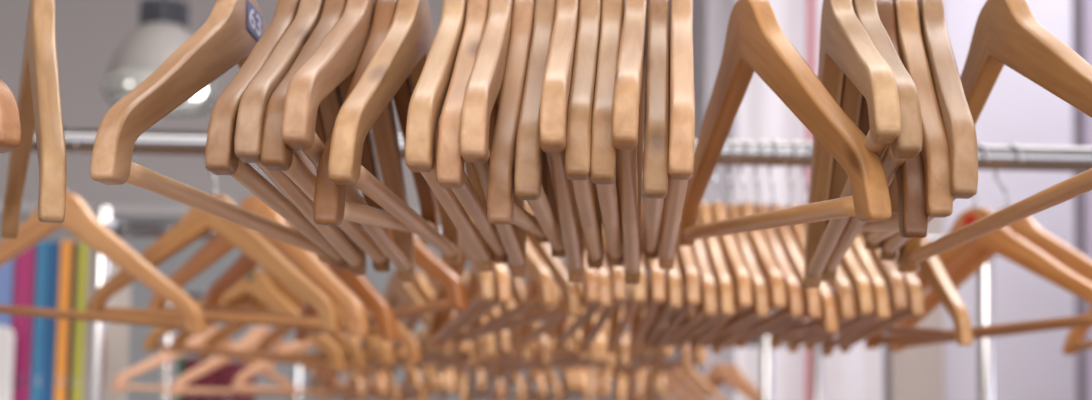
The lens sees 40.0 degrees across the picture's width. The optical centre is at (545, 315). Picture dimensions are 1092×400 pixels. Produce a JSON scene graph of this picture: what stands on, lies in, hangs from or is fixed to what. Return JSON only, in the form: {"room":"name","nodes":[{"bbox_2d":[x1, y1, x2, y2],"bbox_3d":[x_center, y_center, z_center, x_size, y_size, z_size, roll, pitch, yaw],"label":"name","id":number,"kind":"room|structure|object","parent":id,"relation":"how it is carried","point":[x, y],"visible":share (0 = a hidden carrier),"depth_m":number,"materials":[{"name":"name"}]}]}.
{"room":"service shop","nodes":[
{"label":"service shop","id":0,"kind":"room"},
{"bbox_2d":[0,0,670,210],"bbox_3d":[-0.302,0.113,6.461,7.800,3.700,0.100,1,-5,0],"label":"wall","id":1,"kind":"structure","parent":0,"point":[89,33],"depth_m":6.50,"materials":[{"name":"grey paint"}]},
{"bbox_2d":[0,203,439,221],"bbox_3d":[-1.818,-0.448,6.409,4.748,0.035,0.090,1,-5,0],"label":"trim","id":2,"kind":"structure","parent":1,"relation":"attached to","point":[161,211],"depth_m":6.37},
{"bbox_2d":[0,214,673,399],"bbox_3d":[-1.840,0.748,6.343,4.748,2.359,0.030,1,-5,0],"label":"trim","id":3,"kind":"structure","parent":1,"relation":"attached to","point":[141,295],"depth_m":6.38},
{"bbox_2d":[674,0,1075,399],"bbox_3d":[2.072,0.104,5.813,3.052,3.700,1.200,1,-5,0],"label":"wall partition","id":4,"kind":"structure","parent":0,"point":[1018,111],"depth_m":5.25,"materials":[{"name":"white paint"}]},
{"bbox_2d":[884,0,943,399],"bbox_3d":[1.256,0.036,5.146,0.180,3.700,0.140,1,-5,0],"label":"trim","id":5,"kind":"structure","parent":4,"relation":"attached to","point":[913,373],"depth_m":5.07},
{"bbox_2d":[1072,0,1091,399],"bbox_3d":[2.509,-0.036,3.969,2.185,3.700,0.100,1,-5,0],"label":"trim","id":6,"kind":"structure","parent":0,"point":[1081,9],"depth_m":3.98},
{"bbox_3d":[-0.260,-2.201,1.381,7.800,0.100,10.400,1,-5,0],"label":"ceiling","id":7,"kind":"structure","parent":0,"visible":0},
{"bbox_2d":[103,0,218,115],"bbox_3d":[-1.029,-1.254,4.112,0.306,1.378,0.306,1,-5,0],"label":"pendant lamp","id":8,"kind":"object","parent":7,"relation":"hanging from","point":[164,24],"visible":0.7,"depth_m":3.98,"materials":[{"name":"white glass"}]},
{"bbox_2d":[139,0,189,29],"bbox_3d":[-1.037,-0.816,4.077,0.132,0.070,0.132,1,-5,0],"label":"socket","id":9,"kind":"object","parent":8,"relation":"in","point":[169,14],"depth_m":4.03,"materials":[{"name":"metal"}]},
{"bbox_2d":[733,0,883,399],"bbox_3d":[0.869,-0.011,4.967,0.592,3.650,0.031,1,-5,0],"label":"curtain","id":10,"kind":"object","parent":7,"relation":"hanging from","point":[857,374],"visible":0.23,"depth_m":5.00,"materials":[{"name":"white fabric"}]},
{"bbox_2d":[805,0,815,399],"bbox_3d":[0.854,-0.020,4.859,0.126,3.650,0.024,1,-5,0],"label":"fabric banner","id":11,"kind":"object","parent":7,"relation":"hanging from","point":[811,4],"visible":0.38,"depth_m":4.92,"materials":[{"name":"pink fabric"}]},
{"bbox_3d":[-0.329,1.586,1.076,7.800,0.100,10.400,1,-5,0],"label":"floor","id":12,"kind":"structure","parent":0,"visible":0},
{"bbox_2d":[160,293,774,399],"bbox_3d":[-0.175,0.817,3.024,1.274,1.750,0.569,1,-5,0],"label":"clothes rack","id":13,"kind":"object","parent":12,"relation":"on","point":[766,353],"visible":0.02,"depth_m":3.07,"materials":[{"name":"silver metal"}]},
{"bbox_2d":[111,293,296,397],"bbox_3d":[-0.691,0.055,3.084,0.431,0.212,0.012,5,-6,-44],"label":"hanger","id":14,"kind":"object","parent":13,"relation":"hanging from","point":[163,357],"visible":0.48,"depth_m":3.02,"materials":[{"name":"brown wood"}]},
{"bbox_2d":[169,304,343,395],"bbox_3d":[-0.582,0.061,3.089,0.012,0.219,0.430,-3,-6,44],"label":"hanger","id":15,"kind":"object","parent":13,"relation":"hanging from","point":[249,342],"visible":0.57,"depth_m":3.04,"materials":[{"name":"brown wood"}]},
{"bbox_2d":[231,334,380,399],"bbox_3d":[-0.477,0.059,3.083,0.012,0.212,0.431,-2,-7,36],"label":"hanger","id":16,"kind":"object","parent":13,"relation":"hanging from","point":[294,346],"visible":0.41,"depth_m":3.01,"materials":[{"name":"brown wood"}]},
{"bbox_2d":[308,338,364,396],"bbox_3d":[-0.432,0.060,3.086,0.012,0.212,0.431,3,-4,-22],"label":"hanger","id":17,"kind":"object","parent":13,"relation":"hanging from","point":[359,391],"visible":0.45,"depth_m":2.97,"materials":[{"name":"brown wood"}]},
{"bbox_2d":[326,336,399,399],"bbox_3d":[-0.382,0.070,3.098,0.012,0.229,0.429,3,-5,-27],"label":"hanger","id":18,"kind":"object","parent":13,"relation":"hanging from","point":[391,384],"visible":0.31,"depth_m":2.96,"materials":[{"name":"brown wood"}]},
{"bbox_2d":[504,340,560,399],"bbox_3d":[-0.032,0.067,3.085,0.012,0.212,0.431,2,-4,-16],"label":"hanger","id":19,"kind":"object","parent":13,"relation":"hanging from","point":[549,374],"visible":0.38,"depth_m":2.94,"materials":[{"name":"brown wood"}]},
{"bbox_2d":[87,205,997,399],"bbox_3d":[-0.018,0.736,2.198,1.378,1.785,0.569,1,-5,0],"label":"clothes rack","id":20,"kind":"object","parent":12,"relation":"on","point":[98,331],"visible":0.17,"depth_m":2.25,"materials":[{"name":"silver metal"}]},
{"bbox_2d":[142,268,345,371],"bbox_3d":[-0.455,-0.028,2.261,0.429,0.230,0.024,-2,-6,35],"label":"hanger","id":21,"kind":"object","parent":20,"relation":"hanging from","point":[256,282],"visible":0.65,"depth_m":2.23,"materials":[{"name":"brown wood"}]},
{"bbox_2d":[169,270,366,370],"bbox_3d":[-0.419,-0.028,2.261,0.429,0.228,0.025,-3,-6,38],"label":"hanger","id":22,"kind":"object","parent":20,"relation":"hanging from","point":[357,362],"visible":0.4,"depth_m":2.22,"materials":[{"name":"brown wood"}]},
{"bbox_2d":[198,269,394,364],"bbox_3d":[-0.372,-0.032,2.255,0.430,0.220,0.032,-3,-6,39],"label":"hanger","id":23,"kind":"object","parent":20,"relation":"hanging from","point":[386,357],"visible":0.34,"depth_m":2.21,"materials":[{"name":"brown wood"}]},
{"bbox_2d":[254,280,420,362],"bbox_3d":[-0.309,-0.032,2.253,0.040,0.217,0.430,5,-6,-42],"label":"hanger","id":24,"kind":"object","parent":20,"relation":"hanging from","point":[413,353],"visible":0.22,"depth_m":2.12,"materials":[{"name":"brown wood"}]},
{"bbox_2d":[351,269,451,371],"bbox_3d":[-0.223,-0.033,2.258,0.012,0.212,0.431,3,-6,-25],"label":"hanger","id":25,"kind":"object","parent":20,"relation":"hanging from","point":[395,290],"visible":0.44,"depth_m":2.22,"materials":[{"name":"brown wood"}]},
{"bbox_2d":[369,236,469,374],"bbox_3d":[-0.195,-0.029,2.252,0.013,0.221,0.430,3,-5,-24],"label":"hanger","id":26,"kind":"object","parent":20,"relation":"hanging from","point":[421,286],"visible":0.35,"depth_m":2.23,"materials":[{"name":"brown wood"}]},
{"bbox_2d":[392,244,477,365],"bbox_3d":[-0.175,-0.027,2.267,0.013,0.220,0.430,3,-5,-21],"label":"hanger","id":27,"kind":"object","parent":20,"relation":"hanging from","point":[471,358],"visible":0.26,"depth_m":2.21,"materials":[{"name":"brown wood"}]},
{"bbox_2d":[454,291,509,376],"bbox_3d":[-0.098,-0.026,2.250,0.012,0.222,0.430,2,-5,-12],"label":"hanger","id":28,"kind":"object","parent":20,"relation":"hanging from","point":[504,340],"visible":0.27,"depth_m":2.11,"materials":[{"name":"brown wood"}]},
{"bbox_2d":[470,293,531,371],"bbox_3d":[-0.071,-0.030,2.260,0.012,0.212,0.431,2,-4,-13],"label":"hanger","id":29,"kind":"object","parent":20,"relation":"hanging from","point":[526,355],"visible":0.34,"depth_m":2.16,"materials":[{"name":"brown wood"}]},
{"bbox_2d":[481,274,551,368],"bbox_3d":[-0.048,-0.029,2.262,0.012,0.212,0.431,2,-3,-14],"label":"hanger","id":30,"kind":"object","parent":20,"relation":"hanging from","point":[518,291],"visible":0.39,"depth_m":2.19,"materials":[{"name":"brown wood"}]},
{"bbox_2d":[495,273,573,378],"bbox_3d":[-0.021,-0.024,2.249,0.012,0.224,0.430,2,-5,-15],"label":"hanger","id":31,"kind":"object","parent":20,"relation":"hanging from","point":[500,371],"visible":0.35,"depth_m":2.29,"materials":[{"name":"brown wood"}]},
{"bbox_2d":[512,281,587,374],"bbox_3d":[0.002,-0.029,2.258,0.013,0.212,0.431,2,-6,-14],"label":"hanger","id":32,"kind":"object","parent":20,"relation":"hanging from","point":[577,336],"visible":0.34,"depth_m":2.13,"materials":[{"name":"brown wood"}]},
{"bbox_2d":[8,128,1091,171],"bbox_3d":[-0.013,0.689,1.550,2.644,1.774,0.569,1,-5,0],"label":"clothes rack","id":33,"kind":"object","parent":12,"relation":"on","point":[150,142],"visible":0.29,"depth_m":1.61,"materials":[{"name":"silver metal"}]},
{"bbox_2d":[0,126,206,333],"bbox_3d":[-0.530,-0.090,1.631,0.429,0.228,0.033,-2,-5,33],"label":"hanger","id":34,"kind":"object","parent":33,"relation":"hanging from","point":[79,221],"visible":0.76,"depth_m":1.59,"materials":[{"name":"brown wood"}]},
{"bbox_2d":[86,172,340,332],"bbox_3d":[-0.366,-0.088,1.619,0.430,0.227,0.015,-3,-6,40],"label":"hanger","id":35,"kind":"object","parent":33,"relation":"hanging from","point":[195,223],"visible":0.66,"depth_m":1.58,"materials":[{"name":"brown wood"}]},
{"bbox_2d":[148,163,368,336],"bbox_3d":[-0.319,-0.085,1.623,0.014,0.231,0.429,5,-6,-43],"label":"hanger","id":36,"kind":"object","parent":33,"relation":"hanging from","point":[216,247],"visible":0.44,"depth_m":1.57,"materials":[{"name":"brown wood"}]},
{"bbox_2d":[202,198,397,341],"bbox_3d":[-0.277,-0.082,1.630,0.014,0.236,0.428,5,-6,-37],"label":"hanger","id":37,"kind":"object","parent":33,"relation":"hanging from","point":[386,328],"visible":0.36,"depth_m":1.52,"materials":[{"name":"brown wood"}]},
{"bbox_2d":[294,228,467,340],"bbox_3d":[-0.186,-0.093,1.611,0.012,0.212,0.431,4,-7,-30],"label":"hanger","id":38,"kind":"object","parent":33,"relation":"hanging from","point":[426,260],"visible":0.43,"depth_m":1.48,"materials":[{"name":"brown wood"}]},
{"bbox_2d":[426,213,493,349],"bbox_3d":[-0.094,-0.086,1.601,0.012,0.224,0.430,2,-5,-11],"label":"hanger","id":39,"kind":"object","parent":33,"relation":"hanging from","point":[485,279],"visible":0.48,"depth_m":1.55,"materials":[{"name":"brown wood"}]},
{"bbox_2d":[437,219,510,348],"bbox_3d":[-0.081,-0.087,1.603,0.012,0.222,0.430,2,-5,-12],"label":"hanger","id":40,"kind":"object","parent":33,"relation":"hanging from","point":[500,273],"visible":0.37,"depth_m":1.51,"materials":[{"name":"brown wood"}]},
{"bbox_2d":[451,237,555,347],"bbox_3d":[-0.052,-0.087,1.604,0.013,0.221,0.430,2,-5,-15],"label":"hanger","id":41,"kind":"object","parent":33,"relation":"hanging from","point":[537,269],"visible":0.42,"depth_m":1.47,"materials":[{"name":"brown wood"}]},
{"bbox_2d":[468,200,581,341],"bbox_3d":[-0.029,-0.090,1.612,0.012,0.213,0.431,2,-5,-16],"label":"hanger","id":42,"kind":"object","parent":33,"relation":"hanging from","point":[572,307],"visible":0.48,"depth_m":1.47,"materials":[{"name":"brown wood"}]},
{"bbox_2d":[516,250,599,351],"bbox_3d":[0.008,-0.085,1.601,0.012,0.224,0.430,2,-5,-10],"label":"hanger","id":43,"kind":"object","parent":33,"relation":"hanging from","point":[591,295],"visible":0.41,"depth_m":1.61,"materials":[{"name":"brown wood"}]},
{"bbox_2d":[554,240,611,349],"bbox_3d":[0.036,-0.086,1.605,0.012,0.220,0.430,1,-5,-5],"label":"hanger","id":44,"kind":"object","parent":33,"relation":"hanging from","point":[561,335],"visible":0.33,"depth_m":1.50,"materials":[{"name":"brown wood"}]},
{"bbox_2d":[580,226,625,353],"bbox_3d":[0.059,-0.083,1.600,0.012,0.225,0.430,1,-5,-3],"label":"hanger","id":45,"kind":"object","parent":33,"relation":"hanging from","point":[589,333],"visible":0.43,"depth_m":1.49,"materials":[{"name":"brown wood"}]},
{"bbox_2d":[607,254,645,353],"bbox_3d":[0.085,-0.083,1.601,0.012,0.224,0.430,1,-5,-1],"label":"hanger","id":46,"kind":"object","parent":33,"relation":"hanging from","point":[616,330],"visible":0.34,"depth_m":1.57,"materials":[{"name":"brown wood"}]},
{"bbox_2d":[629,198,664,354],"bbox_3d":[0.107,-0.083,1.600,0.012,0.225,0.430,1,-5,0],"label":"hanger","id":47,"kind":"object","parent":33,"relation":"hanging from","point":[639,325],"visible":0.48,"depth_m":1.53,"materials":[{"name":"brown wood"}]},
{"bbox_2d":[642,235,681,350],"bbox_3d":[0.122,-0.084,1.605,0.012,0.220,0.430,1,-5,0],"label":"hanger","id":48,"kind":"object","parent":33,"relation":"hanging from","point":[673,277],"visible":0.45,"depth_m":1.45,"materials":[{"name":"brown wood"}]},
{"bbox_2d":[652,244,699,353],"bbox_3d":[0.137,-0.083,1.602,0.012,0.223,0.430,1,-5,0],"label":"hanger","id":49,"kind":"object","parent":33,"relation":"hanging from","point":[684,254],"visible":0.53,"depth_m":1.46,"materials":[{"name":"brown wood"}]},
{"bbox_2d":[665,214,716,346],"bbox_3d":[0.153,-0.087,1.611,0.012,0.212,0.431,1,-5,0],"label":"hanger","id":50,"kind":"object","parent":33,"relation":"hanging from","point":[706,279],"visible":0.47,"depth_m":1.46,"materials":[{"name":"brown wood"}]},
{"bbox_2d":[677,196,733,347],"bbox_3d":[0.168,-0.087,1.611,0.012,0.212,0.431,1,-5,-1],"label":"hanger","id":51,"kind":"object","parent":33,"relation":"hanging from","point":[722,279],"visible":0.58,"depth_m":1.48,"materials":[{"name":"brown wood"}]},
{"bbox_2d":[688,169,751,353],"bbox_3d":[0.182,-0.082,1.603,0.012,0.222,0.430,1,-5,-1],"label":"hanger","id":52,"kind":"object","parent":33,"relation":"hanging from","point":[735,264],"visible":0.6,"depth_m":1.49,"materials":[{"name":"brown wood"}]},
{"bbox_2d":[700,138,768,346],"bbox_3d":[0.198,-0.086,1.612,0.013,0.212,0.431,1,-5,-1],"label":"hanger","id":53,"kind":"object","parent":33,"relation":"hanging from","point":[760,310],"visible":0.58,"depth_m":1.48,"materials":[{"name":"brown wood"}]},
{"bbox_2d":[711,138,785,353],"bbox_3d":[0.212,-0.082,1.603,0.012,0.222,0.430,1,-5,-1],"label":"hanger","id":54,"kind":"object","parent":33,"relation":"hanging from","point":[768,266],"visible":0.61,"depth_m":1.49,"materials":[{"name":"brown wood"}]},
{"bbox_2d":[724,139,802,348],"bbox_3d":[0.228,-0.086,1.611,0.012,0.212,0.431,1,-5,-1],"label":"hanger","id":55,"kind":"object","parent":33,"relation":"hanging from","point":[794,309],"visible":0.59,"depth_m":1.49,"materials":[{"name":"brown wood"}]},
{"bbox_2d":[736,139,820,347],"bbox_3d":[0.244,-0.085,1.612,0.012,0.212,0.431,1,-5,-2],"label":"hanger","id":56,"kind":"object","parent":33,"relation":"hanging from","point":[812,310],"visible":0.52,"depth_m":1.50,"materials":[{"name":"brown wood"}]},
{"bbox_2d":[757,139,837,338],"bbox_3d":[0.264,-0.079,1.622,0.012,0.223,0.430,1,-5,-1],"label":"hanger","id":57,"kind":"object","parent":33,"relation":"hanging from","point":[829,322],"visible":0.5,"depth_m":1.48,"materials":[{"name":"brown wood"}]},
{"bbox_2d":[770,140,854,348],"bbox_3d":[0.280,-0.085,1.612,0.012,0.212,0.431,1,-5,-1],"label":"hanger","id":58,"kind":"object","parent":33,"relation":"hanging from","point":[841,285],"visible":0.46,"depth_m":1.42,"materials":[{"name":"brown wood"}]},
{"bbox_2d":[787,247,872,351],"bbox_3d":[0.299,-0.084,1.610,0.012,0.212,0.431,1,-6,0],"label":"hanger","id":59,"kind":"object","parent":33,"relation":"hanging from","point":[851,267],"visible":0.34,"depth_m":1.43,"materials":[{"name":"brown wood"}]},
{"bbox_2d":[805,233,889,349],"bbox_3d":[0.318,-0.084,1.611,0.012,0.212,0.431,1,-5,1],"label":"hanger","id":60,"kind":"object","parent":33,"relation":"hanging from","point":[881,310],"visible":0.34,"depth_m":1.46,"materials":[{"name":"brown wood"}]},
{"bbox_2d":[821,232,906,355],"bbox_3d":[0.334,-0.079,1.603,0.012,0.222,0.430,1,-5,1],"label":"hanger","id":61,"kind":"object","parent":33,"relation":"hanging from","point":[893,279],"visible":0.36,"depth_m":1.44,"materials":[{"name":"brown wood"}]},
{"bbox_2d":[839,249,923,352],"bbox_3d":[0.354,-0.083,1.610,0.012,0.212,0.431,1,-6,2],"label":"hanger","id":62,"kind":"object","parent":33,"relation":"hanging from","point":[915,305],"visible":0.38,"depth_m":1.43,"materials":[{"name":"brown wood"}]},
{"bbox_2d":[868,237,972,345],"bbox_3d":[0.388,-0.071,1.631,0.013,0.232,0.428,1,-5,-2],"label":"hanger","id":63,"kind":"object","parent":33,"relation":"hanging from","point":[932,269],"visible":0.3,"depth_m":1.47,"materials":[{"name":"brown wood"}]},
{"bbox_2d":[865,143,1091,348],"bbox_3d":[0.462,-0.081,1.612,0.013,0.212,0.431,3,-5,-20],"label":"hanger","id":64,"kind":"object","parent":33,"relation":"hanging from","point":[1004,242],"visible":0.6,"depth_m":1.55,"materials":[{"name":"brown wood"}]},
{"bbox_2d":[889,143,1091,351],"bbox_3d":[0.494,-0.079,1.607,0.017,0.216,0.430,3,-5,-20],"label":"hanger","id":65,"kind":"object","parent":33,"relation":"hanging from","point":[1027,228],"visible":0.43,"depth_m":1.60,"materials":[{"name":"brown wood"}]},
{"bbox_2d":[1062,307,1091,354],"bbox_3d":[0.685,-0.076,1.605,0.037,0.216,0.430,2,-5,-12],"label":"hanger","id":66,"kind":"object","parent":33,"relation":"hanging from","point":[1073,343],"visible":0.82,"depth_m":1.78,"materials":[{"name":"brown wood"}]},
{"bbox_2d":[294,335,821,399],"bbox_3d":[-0.092,0.945,4.452,2.085,1.726,0.573,-3,-6,40],"label":"clothes rack","id":67,"kind":"object","parent":12,"relation":"on","point":[816,353],"visible":0.02,"depth_m":3.85,"materials":[{"name":"silver metal"}]},
{"bbox_2d":[686,354,757,399],"bbox_3d":[0.467,0.162,4.052,0.013,0.212,0.431,3,-5,-27],"label":"hanger","id":68,"kind":"object","parent":67,"relation":"hanging from","point":[718,370],"visible":0.69,"depth_m":4.02,"materials":[{"name":"brown wood"}]},
{"bbox_2d":[702,344,759,399],"bbox_3d":[0.497,0.162,4.027,0.012,0.213,0.431,3,-5,-23],"label":"hanger","id":69,"kind":"object","parent":67,"relation":"hanging from","point":[734,369],"visible":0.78,"depth_m":3.99,"materials":[{"name":"brown wood"}]},
{"bbox_3d":[-1.181,0.931,2.989,0.572,1.480,0.469,1,-5,0],"label":"cabinet","id":70,"kind":"object","parent":12,"relation":"on","visible":0},
{"bbox_2d":[0,326,14,399],"bbox_3d":[-1.072,0.101,2.900,0.076,0.164,0.024,1,-5,0],"label":"card holder","id":71,"kind":"object","parent":70,"relation":"on","point":[7,336],"visible":1,"depth_m":2.89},
{"bbox_2d":[0,258,14,328],"bbox_3d":[-1.081,0.030,3.086,0.052,0.335,0.261,1,-5,0],"label":"ring binder","id":72,"kind":"object","parent":70,"relation":"on","point":[7,271],"visible":0.07,"depth_m":2.96,"materials":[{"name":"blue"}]},
{"bbox_2d":[12,244,36,399],"bbox_3d":[-1.033,0.028,3.086,0.039,0.340,0.261,1,-5,0],"label":"ring binder","id":73,"kind":"object","parent":70,"relation":"on","point":[25,263],"visible":0.39,"depth_m":2.96,"materials":[{"name":"purple"}]},
{"bbox_2d":[30,241,60,399],"bbox_3d":[-0.989,0.030,3.086,0.045,0.338,0.261,1,-5,0],"label":"ring binder","id":74,"kind":"object","parent":70,"relation":"on","point":[43,360],"visible":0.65,"depth_m":2.96,"materials":[{"name":"blue"}]},
{"bbox_2d":[54,240,77,399],"bbox_3d":[-0.952,0.030,3.086,0.023,0.340,0.261,1,-5,0],"label":"ring binder","id":75,"kind":"object","parent":70,"relation":"on","point":[66,250],"visible":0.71,"depth_m":2.96,"materials":[{"name":"orange"}]},
{"bbox_2d":[67,243,78,399],"bbox_3d":[-0.935,0.033,3.086,0.008,0.335,0.261,1,-5,0],"label":"ring binder","id":76,"kind":"object","parent":70,"relation":"on","point":[76,245],"visible":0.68,"depth_m":2.96,"materials":[{"name":"orange"}]},
{"bbox_2d":[72,242,88,399],"bbox_3d":[-0.919,0.032,3.086,0.020,0.336,0.261,1,-5,0],"label":"ring binder","id":77,"kind":"object","parent":70,"relation":"on","point":[83,249],"visible":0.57,"depth_m":2.96,"materials":[{"name":"green"}]},
{"bbox_2d":[83,247,130,399],"bbox_3d":[-0.900,0.036,3.086,0.014,0.330,0.261,1,-5,0],"label":"ring binder","id":78,"kind":"object","parent":70,"relation":"on","point":[117,334],"visible":0.28,"depth_m":3.10,"materials":[{"name":"white"}]},
{"bbox_3d":[-0.863,1.012,3.820,0.280,1.463,0.399,1,-5,0],"label":"cabinet","id":79,"kind":"object","parent":12,"relation":"on","visible":0},
{"bbox_2d":[219,362,255,399],"bbox_3d":[-0.796,0.204,3.875,0.040,0.159,0.261,1,-5,0],"label":"ring binder","id":80,"kind":"object","parent":79,"relation":"on","point":[229,371],"visible":0.57,"depth_m":3.75,"materials":[{"name":"red"}]},
{"bbox_3d":[-0.011,0.622,0.819,2.044,1.792,0.593,1,-5,0],"label":"clothes rack","id":81,"kind":"object","parent":12,"relation":"on","visible":0},
{"bbox_2d":[0,80,20,152],"bbox_3d":[-0.391,-0.150,0.868,0.024,0.228,0.429,5,-6,-43],"label":"hanger","id":82,"kind":"object","parent":81,"relation":"hanging from","point":[10,126],"visible":1,"depth_m":0.71,"materials":[{"name":"brown wood"}]},
{"bbox_2d":[1,0,66,238],"bbox_3d":[-0.306,-0.145,0.900,0.014,0.232,0.429,3,-5,-22],"label":"hanger","id":83,"kind":"object","parent":81,"relation":"hanging from","point":[39,104],"visible":0.94,"depth_m":0.81,"materials":[{"name":"brown wood"}]},
{"bbox_2d":[90,0,332,263],"bbox_3d":[-0.178,-0.152,0.888,0.017,0.218,0.430,1,-5,6],"label":"hanger","id":84,"kind":"object","parent":81,"relation":"hanging from","point":[232,29],"visible":0.81,"depth_m":0.77,"materials":[{"name":"brown wood"}]},
{"bbox_2d":[205,0,348,268],"bbox_3d":[-0.147,-0.155,0.884,0.012,0.212,0.431,-1,-4,0],"label":"hanger","id":85,"kind":"object","parent":81,"relation":"hanging from","point":[220,157],"visible":0.44,"depth_m":0.74,"materials":[{"name":"brown wood"}]},
{"bbox_2d":[234,0,366,275],"bbox_3d":[-0.134,-0.155,0.881,0.012,0.212,0.431,0,-6,-1],"label":"hanger","id":86,"kind":"object","parent":81,"relation":"hanging from","point":[256,95],"visible":0.48,"depth_m":0.76,"materials":[{"name":"brown wood"}]},
{"bbox_2d":[260,0,390,271],"bbox_3d":[-0.119,-0.155,0.882,0.012,0.212,0.431,0,-5,0],"label":"hanger","id":87,"kind":"object","parent":81,"relation":"hanging from","point":[275,155],"visible":0.39,"depth_m":0.76,"materials":[{"name":"brown wood"}]},
{"bbox_2d":[282,0,414,281],"bbox_3d":[-0.105,-0.151,0.874,0.015,0.221,0.430,1,-5,2],"label":"hanger","id":88,"kind":"object","parent":81,"relation":"hanging from","point":[338,55],"visible":0.74,"depth_m":0.79,"materials":[{"name":"brown wood"}]},
{"bbox_2d":[313,0,438,240],"bbox_3d":[-0.091,-0.142,0.903,0.012,0.235,0.428,1,-5,2],"label":"hanger","id":89,"kind":"object","parent":81,"relation":"hanging from","point":[330,207],"visible":0.36,"depth_m":0.82,"materials":[{"name":"brown wood"}]},
{"bbox_2d":[328,0,460,264],"bbox_3d":[-0.077,-0.154,0.884,0.012,0.212,0.431,1,-3,3],"label":"hanger","id":90,"kind":"object","parent":81,"relation":"hanging from","point":[403,52],"visible":0.79,"depth_m":0.78,"materials":[{"name":"brown wood"}]},
{"bbox_2d":[405,0,492,271],"bbox_3d":[-0.051,-0.154,0.882,0.012,0.212,0.431,-1,-5,2],"label":"hanger","id":91,"kind":"object","parent":81,"relation":"hanging from","point":[427,99],"visible":0.69,"depth_m":0.75,"materials":[{"name":"brown wood"}]},
{"bbox_2d":[436,0,508,263],"bbox_3d":[-0.037,-0.151,0.887,0.015,0.219,0.430,1,-5,2],"label":"hanger","id":92,"kind":"object","parent":81,"relation":"hanging from","point":[450,165],"visible":0.49,"depth_m":0.75,"materials":[{"name":"brown wood"}]},
{"bbox_2d":[460,0,526,276],"bbox_3d":[-0.025,-0.154,0.880,0.012,0.212,0.431,0,-6,2],"label":"hanger","id":93,"kind":"object","parent":81,"relation":"hanging from","point":[484,84],"visible":0.72,"depth_m":0.73,"materials":[{"name":"brown wood"}]},
{"bbox_2d":[487,0,549,242],"bbox_3d":[-0.011,-0.142,0.901,0.014,0.234,0.428,1,-5,3],"label":"hanger","id":94,"kind":"object","parent":81,"relation":"hanging from","point":[502,208],"visible":0.55,"depth_m":0.75,"materials":[{"name":"brown wood"}]},
{"bbox_2d":[515,0,565,257],"bbox_3d":[0.001,-0.148,0.891,0.014,0.224,0.430,1,-5,2],"label":"hanger","id":95,"kind":"object","parent":81,"relation":"hanging from","point":[528,155],"visible":0.65,"depth_m":0.75,"materials":[{"name":"brown wood"}]},
{"bbox_2d":[540,0,583,281],"bbox_3d":[0.013,-0.151,0.874,0.013,0.220,0.430,1,-5,3],"label":"hanger","id":96,"kind":"object","parent":81,"relation":"hanging from","point":[556,83],"visible":0.79,"depth_m":0.74,"materials":[{"name":"brown wood"}]},
{"bbox_2d":[565,0,602,268],"bbox_3d":[0.026,-0.154,0.882,0.012,0.212,0.431,1,-4,3],"label":"hanger","id":97,"kind":"object","parent":81,"relation":"hanging from","point":[581,95],"visible":0.79,"depth_m":0.75,"materials":[{"name":"brown wood"}]},
{"bbox_2d":[590,0,623,266],"bbox_3d":[0.039,-0.154,0.883,0.012,0.212,0.431,1,-3,4],"label":"hanger","id":98,"kind":"object","parent":81,"relation":"hanging from","point":[603,156],"visible":0.73,"depth_m":0.75,"materials":[{"name":"brown wood"}]},
{"bbox_2d":[612,0,646,283],"bbox_3d":[0.051,-0.150,0.872,0.014,0.221,0.430,1,-5,4],"label":"hanger","id":99,"kind":"object","parent":81,"relation":"hanging from","point":[629,87],"visible":1,"depth_m":0.76,"materials":[{"name":"brown wood"}]},
{"bbox_2d":[643,0,668,258],"bbox_3d":[0.066,-0.148,0.890,0.014,0.223,0.430,1,-5,4],"label":"hanger","id":100,"kind":"object","parent":81,"relation":"hanging from","point":[656,131],"visible":1,"depth_m":0.74,"materials":[{"name":"brown wood"}]},
{"bbox_2d":[658,0,694,268],"bbox_3d":[0.077,-0.152,0.883,0.016,0.215,0.431,1,-5,4],"label":"hanger","id":101,"kind":"object","parent":81,"relation":"hanging from","point":[681,58],"visible":0.88,"depth_m":0.74,"materials":[{"name":"brown wood"}]},
{"bbox_2d":[676,0,891,245],"bbox_3d":[0.122,-0.142,0.899,0.023,0.231,0.429,2,-5,-7],"label":"hanger","id":102,"kind":"object","parent":81,"relation":"hanging from","point":[755,40],"visible":0.96,"depth_m":0.83,"materials":[{"name":"brown wood"}]},
{"bbox_2d":[804,0,900,287],"bbox_3d":[0.169,-0.148,0.868,0.015,0.224,0.430,1,-5,6],"label":"hanger","id":103,"kind":"object","parent":81,"relation":"hanging from","point":[845,47],"visible":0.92,"depth_m":0.81,"materials":[{"name":"brown wood"}]},
{"bbox_2d":[822,0,922,281],"bbox_3d":[0.183,-0.153,0.877,0.012,0.212,0.431,1,-6,6],"label":"hanger","id":104,"kind":"object","parent":81,"relation":"hanging from","point":[908,145],"visible":0.48,"depth_m":0.78,"materials":[{"name":"brown wood"}]},
{"bbox_2d":[857,0,927,237],"bbox_3d":[0.199,-0.138,0.904,0.013,0.239,0.427,0,-5,7],"label":"hanger","id":105,"kind":"object","parent":81,"relation":"hanging from","point":[911,219],"visible":0.32,"depth_m":0.70,"materials":[{"name":"brown wood"}]},
{"bbox_2d":[864,0,952,249],"bbox_3d":[0.211,-0.143,0.895,0.014,0.230,0.429,0,-5,8],"label":"hanger","id":106,"kind":"object","parent":81,"relation":"hanging from","point":[935,154],"visible":0.54,"depth_m":0.74,"materials":[{"name":"brown wood"}]},
{"bbox_2d":[880,0,977,260],"bbox_3d":[0.223,-0.147,0.888,0.018,0.222,0.430,0,-5,8],"label":"hanger","id":107,"kind":"object","parent":81,"relation":"hanging from","point":[957,118],"visible":0.53,"depth_m":0.74,"materials":[{"name":"brown wood"}]},
{"bbox_2d":[897,0,1091,272],"bbox_3d":[0.265,-0.153,0.879,0.012,0.212,0.431,2,-4,-1],"label":"hanger","id":108,"kind":"object","parent":81,"relation":"hanging from","point":[1006,32],"visible":0.77,"depth_m":0.84,"materials":[{"name":"brown wood"}]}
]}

